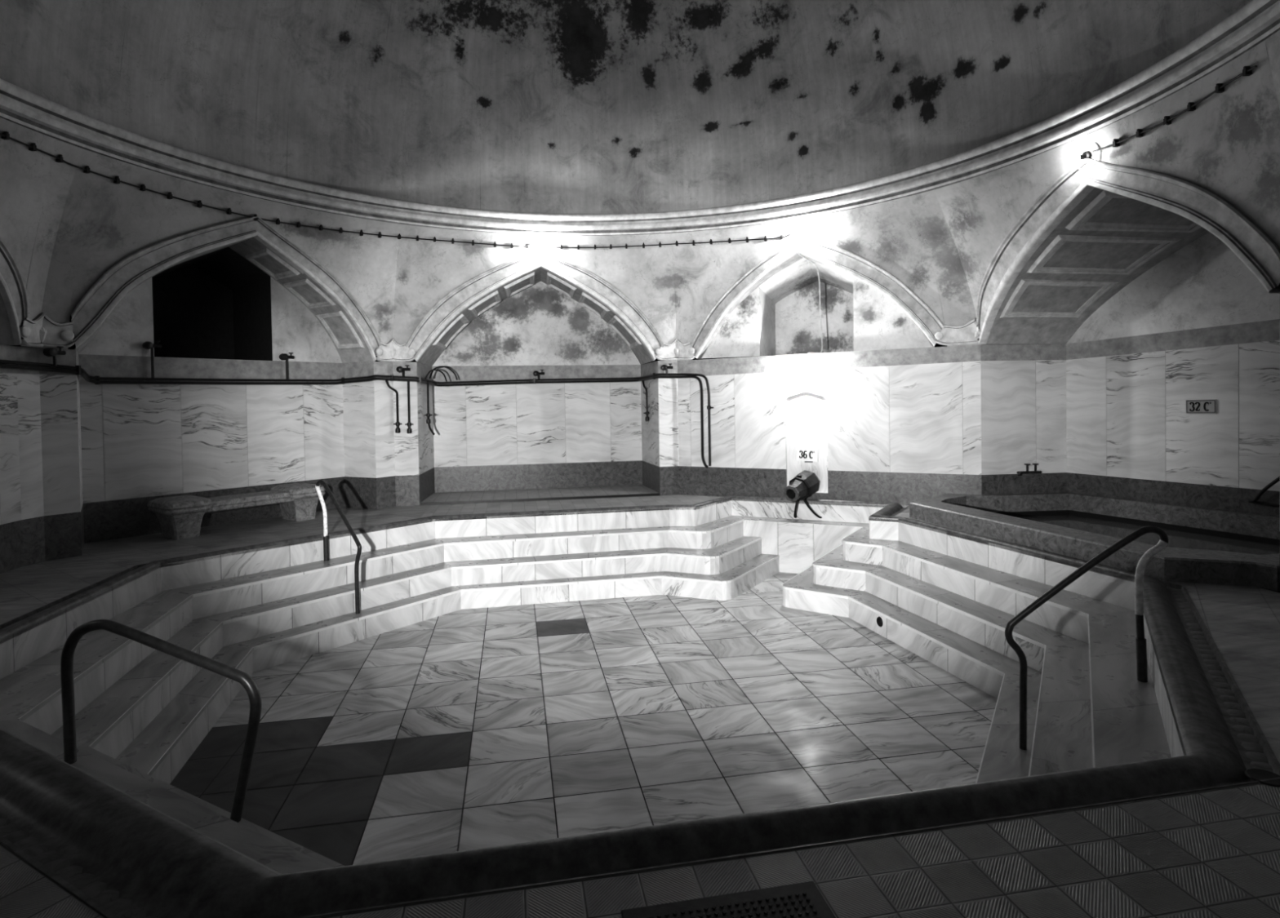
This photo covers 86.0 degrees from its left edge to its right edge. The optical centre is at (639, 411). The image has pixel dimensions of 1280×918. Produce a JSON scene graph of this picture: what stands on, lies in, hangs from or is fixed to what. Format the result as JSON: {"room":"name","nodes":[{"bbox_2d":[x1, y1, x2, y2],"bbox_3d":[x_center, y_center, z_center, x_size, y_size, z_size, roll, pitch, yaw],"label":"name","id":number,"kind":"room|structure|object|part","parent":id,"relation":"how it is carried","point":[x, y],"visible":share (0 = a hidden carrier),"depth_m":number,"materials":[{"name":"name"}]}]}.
{"room":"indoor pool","nodes":[
{"label":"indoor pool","id":0,"kind":"room"},
{"bbox_2d":[0,117,82,573],"bbox_3d":[-5.994,-0.528,4.882,1.508,4.270,4.590,-1,1,-10],"label":"wall","id":1,"kind":"structure","parent":0,"point":[34,188],"depth_m":6.76,"materials":[{"name":"stone"}]},
{"bbox_2d":[16,148,399,566],"bbox_3d":[-5.730,-0.608,9.203,2.660,4.270,4.463,0,1,34],"label":"wall","id":2,"kind":"structure","parent":0,"point":[223,295],"depth_m":8.98,"materials":[{"name":"stone"}]},
{"bbox_2d":[0,131,533,248],"bbox_3d":[-4.407,-2.508,7.375,2.262,0.182,8.587,0,1,23],"label":"cable","id":3,"kind":"object","parent":2,"relation":"attached to","point":[5,135],"visible":1,"depth_m":8.15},
{"bbox_3d":[-5.023,-2.003,9.394,0.680,0.296,0.457,0,1,38],"label":"coffer frame","id":4,"kind":"part","parent":2,"relation":"part of","materials":[{"name":"paint"}]},
{"bbox_3d":[-4.742,-1.676,9.817,0.634,0.327,0.451,0,1,33],"label":"coffer frame","id":5,"kind":"part","parent":2,"relation":"part of","materials":[{"name":"paint"}]},
{"bbox_3d":[-4.475,-1.202,10.216,0.589,0.518,0.432,0,1,30],"label":"coffer frame","id":6,"kind":"part","parent":2,"relation":"part of","materials":[{"name":"paint"}]},
{"bbox_2d":[374,223,679,506],"bbox_3d":[-1.777,-0.708,11.347,4.750,4.270,1.787,-1,1,-10],"label":"wall","id":7,"kind":"structure","parent":0,"point":[479,312],"depth_m":11.97,"materials":[{"name":"stone"}]},
{"bbox_2d":[0,364,708,467],"bbox_3d":[-3.361,0.211,10.161,8.642,1.597,3.053,-2,1,-32],"label":"pipe","id":8,"kind":"object","parent":7,"relation":"attached to","point":[77,371],"visible":1,"depth_m":10.26,"materials":[{"name":"metal"}]},
{"bbox_2d":[385,380,401,433],"bbox_3d":[-3.786,-0.076,10.544,0.231,0.817,0.072,-2,1,-31],"label":"pipe","id":9,"kind":"object","parent":8,"relation":"attached to","point":[397,424],"visible":1,"depth_m":10.56,"materials":[{"name":"metal"}]},
{"bbox_2d":[404,381,413,433],"bbox_3d":[-3.570,-0.077,10.598,0.120,0.830,0.071,-1,1,-10],"label":"pipe","id":10,"kind":"object","parent":8,"relation":"attached to","point":[409,424],"visible":1,"depth_m":10.59,"materials":[{"name":"metal"}]},
{"bbox_2d":[424,380,434,435],"bbox_3d":[-3.419,-0.060,11.140,0.153,0.891,0.080,-1,1,-10],"label":"pipe","id":11,"kind":"object","parent":8,"relation":"attached to","point":[428,415],"visible":1,"depth_m":11.12,"materials":[{"name":"metal"}]},
{"bbox_2d":[642,380,649,421],"bbox_3d":[0.100,-0.200,12.085,0.120,0.730,0.287,-1,1,-10],"label":"pipe","id":12,"kind":"object","parent":8,"relation":"attached to","point":[646,419],"visible":0.99,"depth_m":11.98,"materials":[{"name":"metal"}]},
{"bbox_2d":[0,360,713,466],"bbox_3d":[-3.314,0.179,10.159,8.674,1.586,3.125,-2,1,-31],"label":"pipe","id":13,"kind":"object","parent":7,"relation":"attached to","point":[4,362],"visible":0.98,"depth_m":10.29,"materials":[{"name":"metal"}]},
{"bbox_2d":[43,346,66,365],"bbox_3d":[-6.122,-0.584,7.196,0.090,0.205,0.200,-1,1,11],"label":"outlet","id":14,"kind":"object","parent":13,"relation":"attached to","point":[48,352],"visible":1,"depth_m":7.15,"materials":[{"name":"metal"}]},
{"bbox_3d":[-6.136,-0.551,7.199,0.030,0.140,0.030,-1,1,12],"label":"stem","id":15,"kind":"part","parent":14,"relation":"part of","materials":[{"name":"metal"}]},
{"bbox_2d":[142,340,161,377],"bbox_3d":[-6.100,-0.649,8.597,0.090,0.485,0.200,0,1,36],"label":"outlet","id":16,"kind":"object","parent":13,"relation":"attached to","point":[147,345],"visible":1,"depth_m":8.59,"materials":[{"name":"metal"}]},
{"bbox_3d":[-6.112,-0.617,8.606,0.030,0.420,0.030,-2,1,-33],"label":"stem","id":17,"kind":"part","parent":16,"relation":"part of","materials":[{"name":"metal"}]},
{"bbox_2d":[279,352,294,379],"bbox_3d":[-5.076,-0.648,9.884,0.090,0.405,0.200,0,1,36],"label":"outlet","id":18,"kind":"object","parent":13,"relation":"attached to","point":[283,357],"visible":1,"depth_m":9.88,"materials":[{"name":"metal"}]},
{"bbox_3d":[-5.088,-0.616,9.893,0.030,0.340,0.030,-1,1,12],"label":"stem","id":19,"kind":"part","parent":18,"relation":"part of","materials":[{"name":"metal"}]},
{"bbox_2d":[396,364,409,377],"bbox_3d":[-3.644,-0.623,10.561,0.199,0.185,0.090,-1,1,-10],"label":"outlet","id":20,"kind":"object","parent":13,"relation":"attached to","point":[399,369],"visible":1,"depth_m":10.56,"materials":[{"name":"metal"}]},
{"bbox_2d":[425,368,447,382],"bbox_3d":[-3.304,-0.589,11.108,0.039,0.196,0.548,0,1,21],"label":"hose","id":21,"kind":"object","parent":13,"relation":"hanging from","point":[429,371],"visible":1,"depth_m":11.11,"materials":[{"name":"black rubber"}]},
{"bbox_2d":[429,365,457,380],"bbox_3d":[-3.305,-0.647,11.476,0.106,0.238,0.541,0,1,42],"label":"hose","id":22,"kind":"object","parent":13,"relation":"hanging from","point":[451,370],"visible":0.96,"depth_m":11.54,"materials":[{"name":"black rubber"}]},
{"bbox_2d":[533,369,544,379],"bbox_3d":[-1.798,-0.650,12.183,0.199,0.185,0.090,-1,1,-10],"label":"outlet","id":23,"kind":"object","parent":13,"relation":"attached to","point":[535,373],"visible":1,"depth_m":12.18,"materials":[{"name":"metal"}]},
{"bbox_2d":[660,363,672,373],"bbox_3d":[0.444,-0.700,11.324,0.199,0.185,0.090,-1,1,-10],"label":"faucet","id":24,"kind":"object","parent":13,"relation":"attached to","point":[664,367],"visible":1,"depth_m":11.32,"materials":[{"name":"metal"}]},
{"bbox_3d":[-3.103,-1.304,11.334,0.534,0.495,1.052,-1,1,-10],"label":"coffer frame","id":25,"kind":"part","parent":7,"relation":"part of","materials":[{"name":"paint"}]},
{"bbox_3d":[-2.573,-1.780,11.422,0.515,0.320,1.051,-1,1,-10],"label":"coffer frame","id":26,"kind":"part","parent":7,"relation":"part of","materials":[{"name":"paint"}]},
{"bbox_3d":[-2.013,-2.116,11.524,0.535,0.287,1.046,-1,1,-10],"label":"coffer frame","id":27,"kind":"part","parent":7,"relation":"part of","materials":[{"name":"paint"}]},
{"bbox_3d":[-1.344,-2.126,11.653,0.505,0.292,1.036,-1,1,-10],"label":"coffer frame","id":28,"kind":"part","parent":7,"relation":"part of","materials":[{"name":"paint"}]},
{"bbox_3d":[-0.802,-1.808,11.757,0.490,0.317,1.037,-1,1,-10],"label":"coffer frame","id":29,"kind":"part","parent":7,"relation":"part of","materials":[{"name":"paint"}]},
{"bbox_3d":[-0.287,-1.361,11.861,0.489,0.482,1.037,-1,1,-10],"label":"coffer frame","id":30,"kind":"part","parent":7,"relation":"part of","materials":[{"name":"paint"}]},
{"bbox_2d":[419,484,660,506],"bbox_3d":[-1.665,1.402,11.661,3.829,0.036,1.265,-1,1,-10],"label":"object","id":31,"kind":"structure","parent":0,"point":[629,491],"depth_m":11.46,"materials":[{"name":"stone"}]},
{"bbox_2d":[169,572,997,866],"bbox_3d":[-0.378,2.526,6.388,9.476,0.004,8.027,-1,1,-10],"label":"floor","id":32,"kind":"structure","parent":0,"point":[478,728],"depth_m":5.53,"materials":[{"name":"tile"}]},
{"bbox_2d":[0,719,343,874],"bbox_3d":[-2.435,2.094,3.377,3.910,1.030,0.650,0,1,29],"label":"steps","id":33,"kind":"structure","parent":32,"relation":"on","point":[282,855],"depth_m":3.28,"materials":[{"name":"stone"}]},
{"bbox_2d":[60,619,262,822],"bbox_3d":[-2.484,1.595,3.558,1.131,1.023,0.055,-1,1,7],"label":"handrail","id":34,"kind":"object","parent":33,"relation":"on","point":[252,691],"visible":1,"depth_m":3.53,"materials":[{"name":"metal"}]},
{"bbox_2d":[0,498,779,784],"bbox_3d":[-1.921,2.005,7.946,3.322,1.030,8.983,0,1,42],"label":"steps","id":35,"kind":"structure","parent":32,"relation":"on","point":[148,709],"depth_m":7.57,"materials":[{"name":"stone"}]},
{"bbox_2d":[315,480,361,613],"bbox_3d":[-3.524,1.554,8.029,1.013,1.469,0.058,0,1,39],"label":"handrail","id":36,"kind":"object","parent":35,"relation":"on","point":[326,548],"visible":1,"depth_m":8.01,"materials":[{"name":"metal"}]},
{"bbox_3d":[-3.837,1.197,8.272,0.222,0.634,0.047,0,1,39],"label":"painted post","id":37,"kind":"part","parent":36,"relation":"part of","materials":[{"name":"white paint"}]},
{"bbox_2d":[782,518,1186,783],"bbox_3d":[2.905,1.958,6.304,2.742,1.030,7.453,-1,1,6],"label":"steps","id":38,"kind":"structure","parent":32,"relation":"on","point":[948,601],"depth_m":6.17,"materials":[{"name":"stone"}]},
{"bbox_2d":[876,617,882,626],"bbox_3d":[2.632,2.311,7.543,0.008,0.109,0.109,-1,1,-15],"label":"outlet","id":39,"kind":"object","parent":38,"relation":"attached to","point":[879,620],"depth_m":7.55,"materials":[{"name":"black metal"}]},
{"bbox_2d":[1004,525,1168,750],"bbox_3d":[2.921,1.495,4.509,0.971,1.510,0.058,-1,1,11],"label":"handrail","id":40,"kind":"object","parent":38,"relation":"on","point":[1140,642],"visible":1,"depth_m":4.46,"materials":[{"name":"metal"}]},
{"bbox_3d":[3.296,1.068,4.425,0.187,0.488,0.048,-1,1,11],"label":"painted post","id":41,"kind":"part","parent":40,"relation":"part of","materials":[{"name":"grey metal"}]},
{"bbox_2d":[0,0,1251,213],"bbox_3d":[-0.571,-5.592,5.700,10.720,4.998,10.720,-1,1,-10],"label":"ceiling","id":42,"kind":"structure","parent":0,"point":[529,106],"depth_m":9.57,"materials":[{"name":"paint"}]},
{"bbox_2d":[0,493,1279,917],"bbox_3d":[-0.857,1.516,5.499,11.750,0.001,13.680,-1,1,-10],"label":"floor","id":43,"kind":"structure","parent":0,"point":[1214,853],"depth_m":2.37,"materials":[{"name":"tile"}]},
{"bbox_2d":[146,482,325,540],"bbox_3d":[-5.223,1.285,9.036,0.655,0.475,1.980,0,1,36],"label":"stone bench","id":44,"kind":"object","parent":43,"relation":"on","point":[180,517],"visible":0.98,"depth_m":8.64,"materials":[{"name":"grey stone"}]},
{"bbox_3d":[-5.195,1.170,9.006,0.455,0.135,1.120,0,1,36],"label":"seat","id":45,"kind":"part","parent":44,"relation":"part of","materials":[{"name":"stone"}]},
{"bbox_2d":[0,495,1279,917],"bbox_3d":[-0.240,1.486,6.535,9.408,0.076,8.382,-1,1,-10],"label":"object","id":46,"kind":"structure","parent":43,"relation":"on","point":[124,857],"depth_m":2.58,"materials":[{"name":"stone"}]},
{"bbox_2d":[621,881,835,917],"bbox_3d":[0.295,1.553,1.979,0.640,0.016,0.450,-1,1,-10],"label":"drain cover","id":47,"kind":"object","parent":43,"relation":"on","point":[799,900],"visible":1,"depth_m":2.14,"materials":[{"name":"metal"}]},
{"bbox_2d":[909,493,1279,592],"bbox_3d":[5.593,1.376,7.739,3.610,0.400,4.330,-1,1,-10],"label":"pool","id":48,"kind":"object","parent":43,"relation":"on","point":[1204,546],"visible":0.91,"depth_m":7.73,"materials":[{"name":"stone"}]},
{"bbox_2d":[995,510,1279,592],"bbox_3d":[5.698,1.488,7.785,3.030,0.170,3.700,-1,1,-10],"label":"basin","id":49,"kind":"object","parent":48,"relation":"in","point":[1180,535],"depth_m":8.23,"materials":[{"name":"stone"}]},
{"bbox_2d":[1244,768,1279,787],"bbox_3d":[2.579,1.507,2.827,0.136,0.006,0.136,-1,1,-10],"label":"floor drain","id":50,"kind":"object","parent":43,"relation":"on","point":[1255,775],"visible":1,"depth_m":2.83,"materials":[{"name":"metal"}]},
{"bbox_2d":[731,498,886,573],"bbox_3d":[2.483,1.894,10.312,2.372,1.030,0.320,0,1,24],"label":"wall","id":51,"kind":"structure","parent":0,"point":[793,539],"depth_m":10.28,"materials":[{"name":"stone"}]},
{"bbox_3d":[2.395,2.034,10.185,1.760,0.758,0.001,0,1,24],"label":"panel","id":52,"kind":"part","parent":51,"relation":"part of","materials":[{"name":"stone"}]},
{"bbox_3d":[2.542,1.512,10.451,1.952,0.272,1.347,-1,1,-10],"label":"panel","id":53,"kind":"part","parent":51,"relation":"part of","materials":[{"name":"stone"}]},
{"bbox_2d":[654,190,982,505],"bbox_3d":[2.684,-0.768,10.748,4.763,4.270,1.986,0,1,33],"label":"wall","id":54,"kind":"structure","parent":0,"point":[890,415],"depth_m":10.37,"materials":[{"name":"stone"}]},
{"bbox_2d":[545,234,790,249],"bbox_3d":[0.400,-2.647,10.786,3.808,0.132,0.425,-1,1,10],"label":"cable","id":55,"kind":"object","parent":54,"relation":"attached to","point":[765,238],"visible":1,"depth_m":10.92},
{"bbox_2d":[783,470,819,502],"bbox_3d":[2.434,1.127,10.387,0.394,0.441,0.566,0,1,42],"label":"spout","id":56,"kind":"object","parent":54,"relation":"attached to","point":[805,484],"visible":1,"depth_m":10.30,"materials":[{"name":"metal"}]},
{"bbox_2d":[793,499,798,518],"bbox_3d":[2.400,1.465,10.490,0.075,0.321,0.365,-1,1,19],"label":"hose","id":57,"kind":"object","parent":56,"relation":"hanging from","point":[796,504],"visible":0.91,"depth_m":10.34,"materials":[{"name":"black rubber"}]},
{"bbox_2d":[803,498,822,518],"bbox_3d":[2.655,1.456,10.368,0.440,0.316,0.131,-2,1,-33],"label":"hose","id":58,"kind":"object","parent":56,"relation":"hanging from","point":[804,500],"visible":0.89,"depth_m":10.29,"materials":[{"name":"black rubber"}]},
{"bbox_3d":[2.568,0.463,10.572,0.632,1.560,0.045,0,1,25],"label":"recessed panel","id":59,"kind":"part","parent":54,"relation":"part of","materials":[{"name":"stone"}]},
{"bbox_2d":[796,447,817,462],"bbox_3d":[2.569,0.667,10.546,0.332,0.227,0.024,0,1,25],"label":"sign","id":60,"kind":"object","parent":54,"relation":"attached to","point":[806,455],"visible":1,"depth_m":10.54,"materials":[{"name":"white plastic"}]},
{"bbox_2d":[795,234,822,368],"bbox_3d":[2.569,-1.644,10.468,0.120,1.977,0.720,0,1,41],"label":"cable","id":61,"kind":"object","parent":54,"relation":"attached to","point":[799,234],"visible":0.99,"depth_m":10.68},
{"bbox_2d":[933,40,1279,591],"bbox_3d":[5.685,-0.761,7.748,3.100,4.270,4.648,-1,1,-15],"label":"wall","id":62,"kind":"structure","parent":0,"point":[1151,262],"depth_m":8.21,"materials":[{"name":"stone"}]},
{"bbox_2d":[0,0,1279,235],"bbox_3d":[-0.529,-2.912,5.748,10.760,0.365,10.760,-1,1,-10],"label":"trim","id":63,"kind":"structure","parent":62,"relation":"attached to","point":[1257,20],"depth_m":8.24,"materials":[{"name":"grey stone"}]},
{"bbox_2d":[1017,463,1041,476],"bbox_3d":[5.360,0.803,9.528,0.456,0.155,0.138,-1,1,-23],"label":"mixer tap","id":64,"kind":"object","parent":62,"relation":"attached to","point":[1026,472],"visible":1,"depth_m":9.54,"materials":[{"name":"metal"}]},
{"bbox_3d":[5.414,-1.459,8.954,1.432,0.412,0.594,-1,1,-10],"label":"coffer frame","id":65,"kind":"part","parent":62,"relation":"part of","materials":[{"name":"paint"}]},
{"bbox_2d":[1068,142,1098,170],"bbox_3d":[4.520,-2.633,7.064,0.216,0.238,0.289,-1,1,-10],"label":"wall lamp","id":66,"kind":"object","parent":62,"relation":"attached to","point":[1074,158],"visible":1,"depth_m":7.04,"materials":[{"name":"white glass"}]},
{"bbox_3d":[4.465,-2.599,7.054,0.102,0.100,0.100,-1,1,-10],"label":"bulb","id":67,"kind":"part","parent":66,"relation":"part of","materials":[{"name":"white glass"}]},
{"bbox_2d":[1079,151,1091,159],"bbox_3d":[4.562,-2.633,7.072,0.130,0.100,0.090,-1,1,-10],"label":"socket","id":68,"kind":"object","parent":66,"relation":"attached to","point":[1086,154],"depth_m":7.05,"materials":[{"name":"black plastic"}]},
{"bbox_3d":[5.562,-1.875,8.290,1.683,0.336,0.598,-1,1,-10],"label":"coffer frame","id":69,"kind":"part","parent":62,"relation":"part of","materials":[{"name":"paint"}]},
{"bbox_3d":[5.740,-2.199,7.619,1.885,0.293,0.582,-1,1,-10],"label":"coffer frame","id":70,"kind":"part","parent":62,"relation":"part of","materials":[{"name":"paint"}]},
{"bbox_2d":[1092,65,1257,151],"bbox_3d":[4.711,-2.645,6.124,0.111,0.128,1.726,-1,1,-4],"label":"cable","id":71,"kind":"object","parent":62,"relation":"attached to","point":[1246,71],"visible":1,"depth_m":5.92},
{"bbox_2d":[1186,399,1217,413],"bbox_3d":[6.684,-0.059,8.177,0.016,0.169,0.312,-1,1,-26],"label":"sign","id":72,"kind":"object","parent":62,"relation":"attached to","point":[1193,406],"visible":1,"depth_m":8.17,"materials":[{"name":"grey ceramic"}]},
{"bbox_2d":[1248,475,1279,507],"bbox_3d":[7.009,0.756,7.419,0.148,0.632,0.736,-1,1,-22],"label":"handrail","id":73,"kind":"object","parent":62,"relation":"attached to","point":[1263,491],"visible":1,"depth_m":7.61,"materials":[{"name":"black metal"}]},
{"bbox_2d":[1265,30,1279,108],"bbox_3d":[3.791,-0.650,3.159,0.487,4.270,4.759,0,1,31],"label":"wall","id":74,"kind":"structure","parent":0,"point":[1273,42],"depth_m":5.14,"materials":[{"name":"paint"}]}
]}

